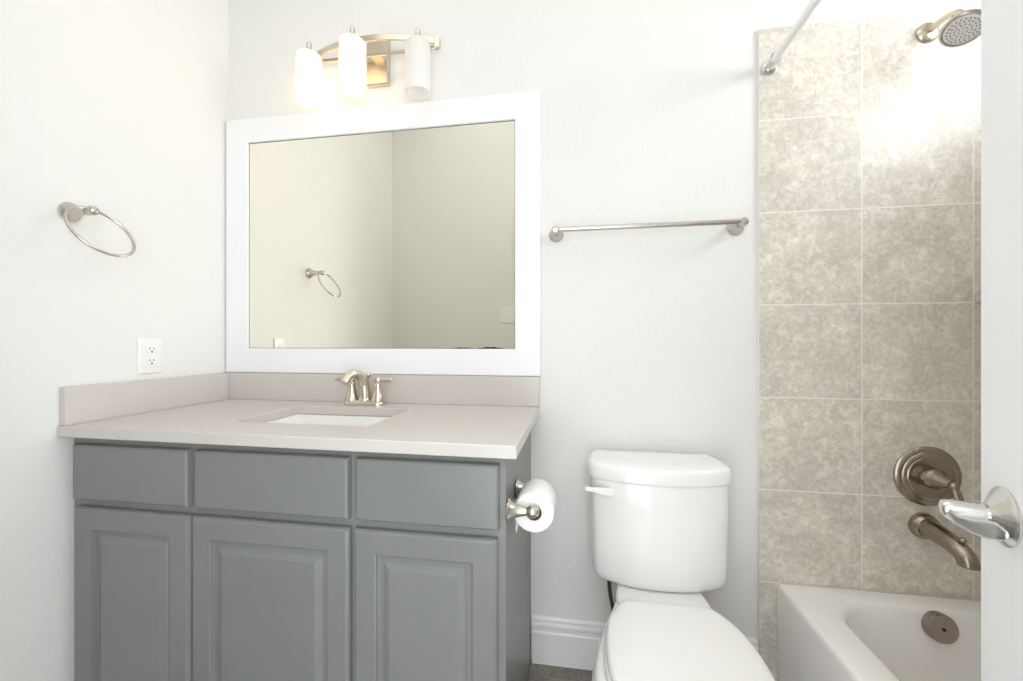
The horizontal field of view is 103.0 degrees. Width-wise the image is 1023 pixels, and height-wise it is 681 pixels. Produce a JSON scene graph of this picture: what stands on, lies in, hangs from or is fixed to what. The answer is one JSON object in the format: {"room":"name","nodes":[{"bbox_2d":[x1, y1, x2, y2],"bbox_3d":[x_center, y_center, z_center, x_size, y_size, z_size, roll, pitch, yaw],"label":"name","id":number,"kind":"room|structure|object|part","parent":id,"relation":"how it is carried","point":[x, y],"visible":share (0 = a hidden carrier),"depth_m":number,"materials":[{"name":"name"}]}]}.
{"room":"bathroom","nodes":[
{"label":"bathroom","id":0,"kind":"room"},
{"bbox_2d":[0,0,228,680],"bbox_3d":[-1.482,-0.357,0.048,0.120,3.050,3.300,0,0,9],"label":"wall","id":1,"kind":"structure","parent":0,"point":[120,108],"depth_m":1.18,"materials":[{"name":"paint"}]},
{"bbox_2d":[58,202,135,256],"bbox_3d":[-1.165,-0.312,1.127,0.160,0.158,0.161,0,0,9],"label":"towel ring","id":2,"kind":"object","parent":1,"relation":"attached to","point":[68,211],"visible":1,"depth_m":1.12,"materials":[{"name":"silver metal"}]},
{"bbox_3d":[-1.198,-0.364,1.136,0.092,0.054,0.054,0,0,9],"label":"post","id":3,"kind":"part","parent":2,"relation":"part of","materials":[{"name":"silver metal"}]},
{"bbox_2d":[60,372,229,425],"bbox_3d":[-1.193,0.179,1.392,0.020,0.106,0.552,0,0,9],"label":"backsplash","id":4,"kind":"structure","parent":1,"relation":"attached to","point":[91,402],"depth_m":1.30,"materials":[{"name":"grey stone"}]},
{"bbox_2d":[138,337,161,373],"bbox_3d":[-1.204,0.046,1.358,0.009,0.122,0.076,0,0,9],"label":"wall outlet","id":5,"kind":"object","parent":1,"relation":"attached to","point":[149,348],"visible":1,"depth_m":1.35,"materials":[{"name":"white plastic"}]},
{"bbox_2d":[146,357,156,364],"bbox_3d":[-1.202,0.066,1.358,0.003,0.029,0.033,0,0,9],"label":"receptacle","id":6,"kind":"object","parent":5,"relation":"attached to","point":[149,360],"depth_m":1.36,"materials":[{"name":"white plastic"}]},
{"bbox_2d":[146,345,156,353],"bbox_3d":[-1.202,0.027,1.358,0.003,0.029,0.033,0,0,9],"label":"receptacle","id":7,"kind":"object","parent":5,"relation":"attached to","point":[150,349],"depth_m":1.36,"materials":[{"name":"white plastic"}]},
{"bbox_2d":[528,659,592,680],"bbox_3d":[-0.015,1.188,-0.179,3.090,0.080,3.520,0,0,9],"label":"floor","id":8,"kind":"structure","parent":0,"point":[537,672],"depth_m":1.41,"materials":[{"name":"tile"}]},
{"bbox_2d":[73,431,530,680],"bbox_3d":[-0.583,0.706,1.295,1.235,0.885,0.543,0,0,9],"label":"vanity cabinet","id":9,"kind":"object","parent":8,"relation":"on","point":[193,562],"visible":0.8,"depth_m":1.02,"materials":[{"name":"grey paint"}]},
{"bbox_3d":[-1.031,0.360,1.102,0.371,0.152,0.020,0,0,9],"label":"drawer","id":10,"kind":"part","parent":9,"relation":"part of","materials":[{"name":"grey paint"}]},
{"bbox_3d":[-1.025,0.754,1.101,0.369,0.593,0.020,0,0,9],"label":"door","id":11,"kind":"part","parent":9,"relation":"part of","materials":[{"name":"grey paint"}]},
{"bbox_3d":[-0.616,0.754,1.035,0.446,0.593,0.020,0,0,9],"label":"door","id":12,"kind":"part","parent":9,"relation":"part of","materials":[{"name":"grey paint"}]},
{"bbox_3d":[-0.613,0.360,1.035,0.435,0.152,0.020,0,0,9],"label":"drawer","id":13,"kind":"part","parent":9,"relation":"part of","materials":[{"name":"grey paint"}]},
{"bbox_2d":[57,372,539,458],"bbox_3d":[-0.574,0.194,1.284,1.276,0.136,0.566,0,0,9],"label":"countertop","id":14,"kind":"structure","parent":9,"relation":"on","point":[438,415],"depth_m":1.25,"materials":[{"name":"grey stone"}]},
{"bbox_2d":[263,414,388,425],"bbox_3d":[-0.585,0.328,1.294,0.480,0.130,0.344,0,0,9],"label":"sink","id":15,"kind":"object","parent":14,"relation":"in","point":[347,420],"visible":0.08,"depth_m":1.44,"materials":[{"name":"white ceramic"}]},
{"bbox_2d":[335,370,392,405],"bbox_3d":[-0.542,0.166,1.493,0.188,0.131,0.141,0,0,-27],"label":"faucet","id":16,"kind":"object","parent":14,"relation":"on","point":[364,399],"visible":1,"depth_m":1.48,"materials":[{"name":"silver metal"}]},
{"bbox_3d":[-0.592,0.174,1.509,0.049,0.091,0.049,0,0,9],"label":"handle","id":17,"kind":"part","parent":16,"relation":"part of","materials":[{"name":"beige metal"}]},
{"bbox_3d":[-0.561,0.159,1.463,0.048,0.117,0.133,0,0,28],"label":"spout","id":18,"kind":"part","parent":16,"relation":"part of","materials":[{"name":"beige metal"}]},
{"bbox_3d":[-0.490,0.174,1.492,0.049,0.091,0.049,0,0,9],"label":"handle","id":19,"kind":"part","parent":16,"relation":"part of","materials":[{"name":"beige metal"}]},
{"bbox_3d":[-0.458,0.139,1.482,0.059,0.019,0.018,0,0,17],"label":"lever","id":20,"kind":"part","parent":16,"relation":"part of","materials":[{"name":"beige metal"}]},
{"bbox_3d":[-0.208,0.754,0.970,0.355,0.593,0.020,0,0,9],"label":"door","id":21,"kind":"part","parent":9,"relation":"part of","materials":[{"name":"grey paint"}]},
{"bbox_3d":[-0.204,0.360,0.969,0.356,0.152,0.020,0,0,9],"label":"drawer","id":22,"kind":"part","parent":9,"relation":"part of","materials":[{"name":"grey paint"}]},
{"bbox_3d":[0.022,0.706,1.217,0.016,0.885,0.503,0,0,9],"label":"panel","id":23,"kind":"part","parent":9,"relation":"part of","materials":[{"name":"grey paint"}]},
{"bbox_2d":[506,479,538,521],"bbox_3d":[0.039,0.398,1.023,0.076,0.053,0.190,0,0,9],"label":"toilet paper holder","id":24,"kind":"object","parent":9,"relation":"attached to","point":[513,510],"visible":0.67,"depth_m":0.94,"materials":[{"name":"silver metal"}]},
{"bbox_3d":[0.050,0.398,1.091,0.076,0.053,0.053,0,0,9],"label":"post","id":25,"kind":"part","parent":24,"relation":"part of","materials":[{"name":"silver metal"}]},
{"bbox_3d":[0.028,0.398,0.955,0.076,0.053,0.053,0,0,9],"label":"post","id":26,"kind":"part","parent":24,"relation":"part of","materials":[{"name":"silver metal"}]},
{"bbox_2d":[515,479,555,532],"bbox_3d":[0.061,0.409,1.018,0.095,0.098,0.102,0,0,9],"label":"toilet paper roll","id":27,"kind":"object","parent":24,"relation":"hanging from","point":[539,493],"visible":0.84,"depth_m":0.97,"materials":[{"name":"paper"}]},
{"bbox_2d":[585,450,774,680],"bbox_3d":[0.407,0.758,1.013,0.436,0.779,0.748,0,0,9],"label":"toilet","id":28,"kind":"object","parent":8,"relation":"on","point":[659,521],"visible":1,"depth_m":1.17,"materials":[{"name":"white ceramic"}]},
{"bbox_3d":[0.267,0.449,1.223,0.092,0.028,0.024,0,0,9],"label":"flush lever","id":29,"kind":"part","parent":28,"relation":"part of","materials":[{"name":"white plastic"}]},
{"bbox_3d":[0.405,0.947,1.007,0.422,0.402,0.735,0,0,9],"label":"bowl","id":30,"kind":"part","parent":28,"relation":"part of","materials":[{"name":"white ceramic"}]},
{"bbox_3d":[0.386,0.735,0.892,0.355,0.018,0.437,0,0,9],"label":"seat","id":31,"kind":"part","parent":28,"relation":"part of","materials":[{"name":"plastic"}]},
{"bbox_3d":[0.454,0.394,1.275,0.428,0.051,0.215,0,0,9],"label":"tank lid","id":32,"kind":"part","parent":28,"relation":"part of","materials":[{"name":"white ceramic"}]},
{"bbox_3d":[0.454,0.576,1.276,0.413,0.312,0.208,0,0,9],"label":"tank","id":33,"kind":"part","parent":28,"relation":"part of","materials":[{"name":"white ceramic"}]},
{"bbox_3d":[0.386,0.714,0.892,0.345,0.022,0.425,0,0,9],"label":"lid","id":34,"kind":"part","parent":28,"relation":"part of","materials":[{"name":"plastic"}]},
{"bbox_2d":[777,583,980,680],"bbox_3d":[1.123,0.966,0.530,0.765,0.364,1.496,0,0,9],"label":"bathtub","id":35,"kind":"object","parent":8,"relation":"on","point":[824,633],"visible":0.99,"depth_m":1.18,"materials":[{"name":"white ceramic"}]},
{"bbox_3d":[1.238,0.827,1.175,0.079,0.082,0.037,0,0,9],"label":"overflow plate","id":36,"kind":"part","parent":35,"relation":"part of","materials":[{"name":"silver metal"}]},
{"bbox_2d":[229,0,980,658],"bbox_3d":[0.256,-0.357,1.499,3.090,3.050,0.121,0,0,9],"label":"wall","id":37,"kind":"structure","parent":0,"point":[649,108],"depth_m":1.42,"materials":[{"name":"paint"}]},
{"bbox_2d":[296,26,440,109],"bbox_3d":[-0.531,-1.020,1.483,0.544,0.267,0.159,0,0,9],"label":"vanity light","id":38,"kind":"object","parent":37,"relation":"attached to","point":[352,57],"visible":1,"depth_m":1.47,"materials":[{"name":"white glass"}]},
{"bbox_3d":[-0.756,-0.979,1.519,0.090,0.181,0.090,0,0,9],"label":"lamp shade","id":39,"kind":"part","parent":38,"relation":"part of","materials":[{"name":"white glass"}]},
{"bbox_2d":[307,41,311,49],"bbox_3d":[-0.755,-1.075,1.521,0.054,0.089,0.058,0,0,9],"label":"socket","id":40,"kind":"object","parent":38,"relation":"attached to","point":[309,46],"depth_m":1.51,"materials":[{"name":"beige metal"}]},
{"bbox_2d":[350,26,354,33],"bbox_3d":[-0.569,-1.082,1.454,0.054,0.089,0.054,0,0,9],"label":"socket","id":41,"kind":"object","parent":38,"relation":"attached to","point":[352,30],"depth_m":1.45,"materials":[{"name":"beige metal"}]},
{"bbox_3d":[-0.569,-0.986,1.454,0.090,0.181,0.090,0,0,9],"label":"lamp shade","id":42,"kind":"part","parent":38,"relation":"part of","materials":[{"name":"white glass"}]},
{"bbox_2d":[415,28,419,34],"bbox_3d":[-0.334,-1.073,1.451,0.054,0.089,0.054,0,0,9],"label":"socket","id":43,"kind":"object","parent":38,"relation":"attached to","point":[417,32],"depth_m":1.44,"materials":[{"name":"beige metal"}]},
{"bbox_3d":[-0.334,-0.977,1.451,0.090,0.181,0.090,0,0,9],"label":"lamp shade","id":44,"kind":"part","parent":38,"relation":"part of","materials":[{"name":"white glass"}]},
{"bbox_2d":[226,90,540,375],"bbox_3d":[-0.526,-0.385,1.554,1.277,1.018,0.018,0,0,9],"label":"mirror","id":45,"kind":"object","parent":37,"relation":"attached to","point":[410,233],"visible":1,"depth_m":1.54,"materials":[{"name":"white paint"}]},
{"bbox_3d":[-0.521,-0.385,1.556,1.084,0.824,0.008,0,0,9],"label":"glass","id":46,"kind":"part","parent":45,"relation":"part of","materials":[{"name":"mirror"}]},
{"bbox_2d":[229,372,539,406],"bbox_3d":[-0.520,0.179,1.552,1.256,0.106,0.020,0,0,9],"label":"backsplash","id":47,"kind":"structure","parent":37,"relation":"attached to","point":[410,389],"depth_m":1.52,"materials":[{"name":"grey stone"}]},
{"bbox_2d":[607,580,613,611],"bbox_3d":[0.341,0.895,1.363,0.047,0.321,0.119,0,0,9],"label":"supply hose","id":48,"kind":"object","parent":37,"relation":"attached to","point":[608,582],"visible":0.19,"depth_m":1.32,"materials":[{"name":"black metal"}]},
{"bbox_2d":[532,614,758,670],"bbox_3d":[0.443,1.066,1.399,0.747,0.164,0.016,0,0,9],"label":"baseboard","id":49,"kind":"structure","parent":37,"relation":"attached to","point":[556,641],"depth_m":1.43,"materials":[{"name":"white paint"}]},
{"bbox_2d":[549,217,748,241],"bbox_3d":[0.448,-0.380,1.365,0.647,0.052,0.082,0,0,9],"label":"towel bar","id":50,"kind":"object","parent":37,"relation":"attached to","point":[735,226],"visible":1,"depth_m":1.34,"materials":[{"name":"silver metal"}]},
{"bbox_3d":[0.154,-0.380,1.413,0.052,0.052,0.082,0,0,9],"label":"post","id":51,"kind":"part","parent":50,"relation":"part of","materials":[{"name":"silver metal"}]},
{"bbox_3d":[0.741,-0.380,1.318,0.052,0.052,0.082,0,0,9],"label":"post","id":52,"kind":"part","parent":50,"relation":"part of","materials":[{"name":"silver metal"}]},
{"bbox_2d":[758,4,980,680],"bbox_3d":[1.223,0.059,1.277,0.828,2.178,0.008,0,0,9],"label":"tiled wall","id":53,"kind":"structure","parent":37,"relation":"attached to","point":[869,131],"depth_m":1.29,"materials":[{"name":"beige tile"}]},
{"bbox_2d":[761,0,821,74],"bbox_3d":[0.725,-0.898,0.593,0.050,0.050,1.499,0,0,9],"label":"curtain rod","id":54,"kind":"object","parent":53,"relation":"attached to","point":[768,67],"visible":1,"depth_m":1.20,"materials":[{"name":"silver metal"}]},
{"bbox_3d":[0.725,-0.898,0.593,0.025,0.025,1.430,0,0,9],"label":"rod","id":55,"kind":"part","parent":54,"relation":"part of","materials":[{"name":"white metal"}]},
{"bbox_2d":[893,446,964,505],"bbox_3d":[1.278,0.417,1.204,0.184,0.184,0.118,0,0,9],"label":"shower valve","id":56,"kind":"object","parent":53,"relation":"attached to","point":[925,475],"visible":0.94,"depth_m":1.25,"materials":[{"name":"silver metal"}]},
{"bbox_3d":[1.278,0.417,1.204,0.062,0.062,0.093,0,0,9],"label":"handle","id":57,"kind":"part","parent":56,"relation":"part of","materials":[{"name":"silver metal"}]},
{"bbox_3d":[1.276,0.448,1.160,0.022,0.068,0.033,0,0,-14],"label":"lever","id":58,"kind":"part","parent":56,"relation":"part of","materials":[{"name":"silver metal"}]},
{"bbox_2d":[908,512,980,570],"bbox_3d":[1.263,0.575,1.179,0.080,0.089,0.171,0,0,9],"label":"tub spout","id":59,"kind":"object","parent":53,"relation":"attached to","point":[926,526],"visible":1,"depth_m":1.17,"materials":[{"name":"silver metal"}]},
{"bbox_3d":[1.256,0.561,1.131,0.018,0.029,0.018,0,0,-37],"label":"diverter knob","id":60,"kind":"part","parent":59,"relation":"part of","materials":[{"name":"silver metal"}]},
{"bbox_2d":[916,9,980,47],"bbox_3d":[1.277,-0.920,1.180,0.092,0.135,0.165,0,0,9],"label":"showerhead","id":61,"kind":"object","parent":53,"relation":"attached to","point":[962,27],"visible":0.97,"depth_m":1.16,"materials":[{"name":"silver metal"}]},
{"bbox_3d":[1.288,-0.945,1.203,0.022,0.048,0.104,0,0,-1],"label":"arm","id":62,"kind":"part","parent":61,"relation":"part of","materials":[{"name":"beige metal"}]},
{"bbox_2d":[975,294,980,301],"bbox_3d":[1.501,-0.131,1.120,0.212,0.024,0.212,0,0,9],"label":"corner shelf","id":63,"kind":"object","parent":53,"relation":"attached to","point":[977,297],"visible":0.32,"depth_m":1.23,"materials":[{"name":"beige ceramic"}]},
{"bbox_3d":[-0.069,0.103,-0.109,0.780,2.090,0.150,0,0,9],"label":"trim","id":64,"kind":"structure","parent":0,"visible":0},
{"bbox_2d":[938,0,1022,680],"bbox_3d":[0.428,0.137,0.234,0.091,1.998,0.665,0,0,29],"label":"door","id":65,"kind":"structure","parent":64,"relation":"attached to","point":[998,520],"depth_m":0.47,"materials":[{"name":"white paint"}]},
{"bbox_3d":[0.517,0.203,0.459,0.008,0.025,0.089,0,0,16],"label":"lever","id":66,"kind":"part","parent":65,"relation":"part of","materials":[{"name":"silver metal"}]},
{"bbox_3d":[0.564,0.202,0.473,0.016,0.067,0.067,0,0,29],"label":"handle","id":67,"kind":"part","parent":65,"relation":"part of","materials":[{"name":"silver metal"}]}
]}

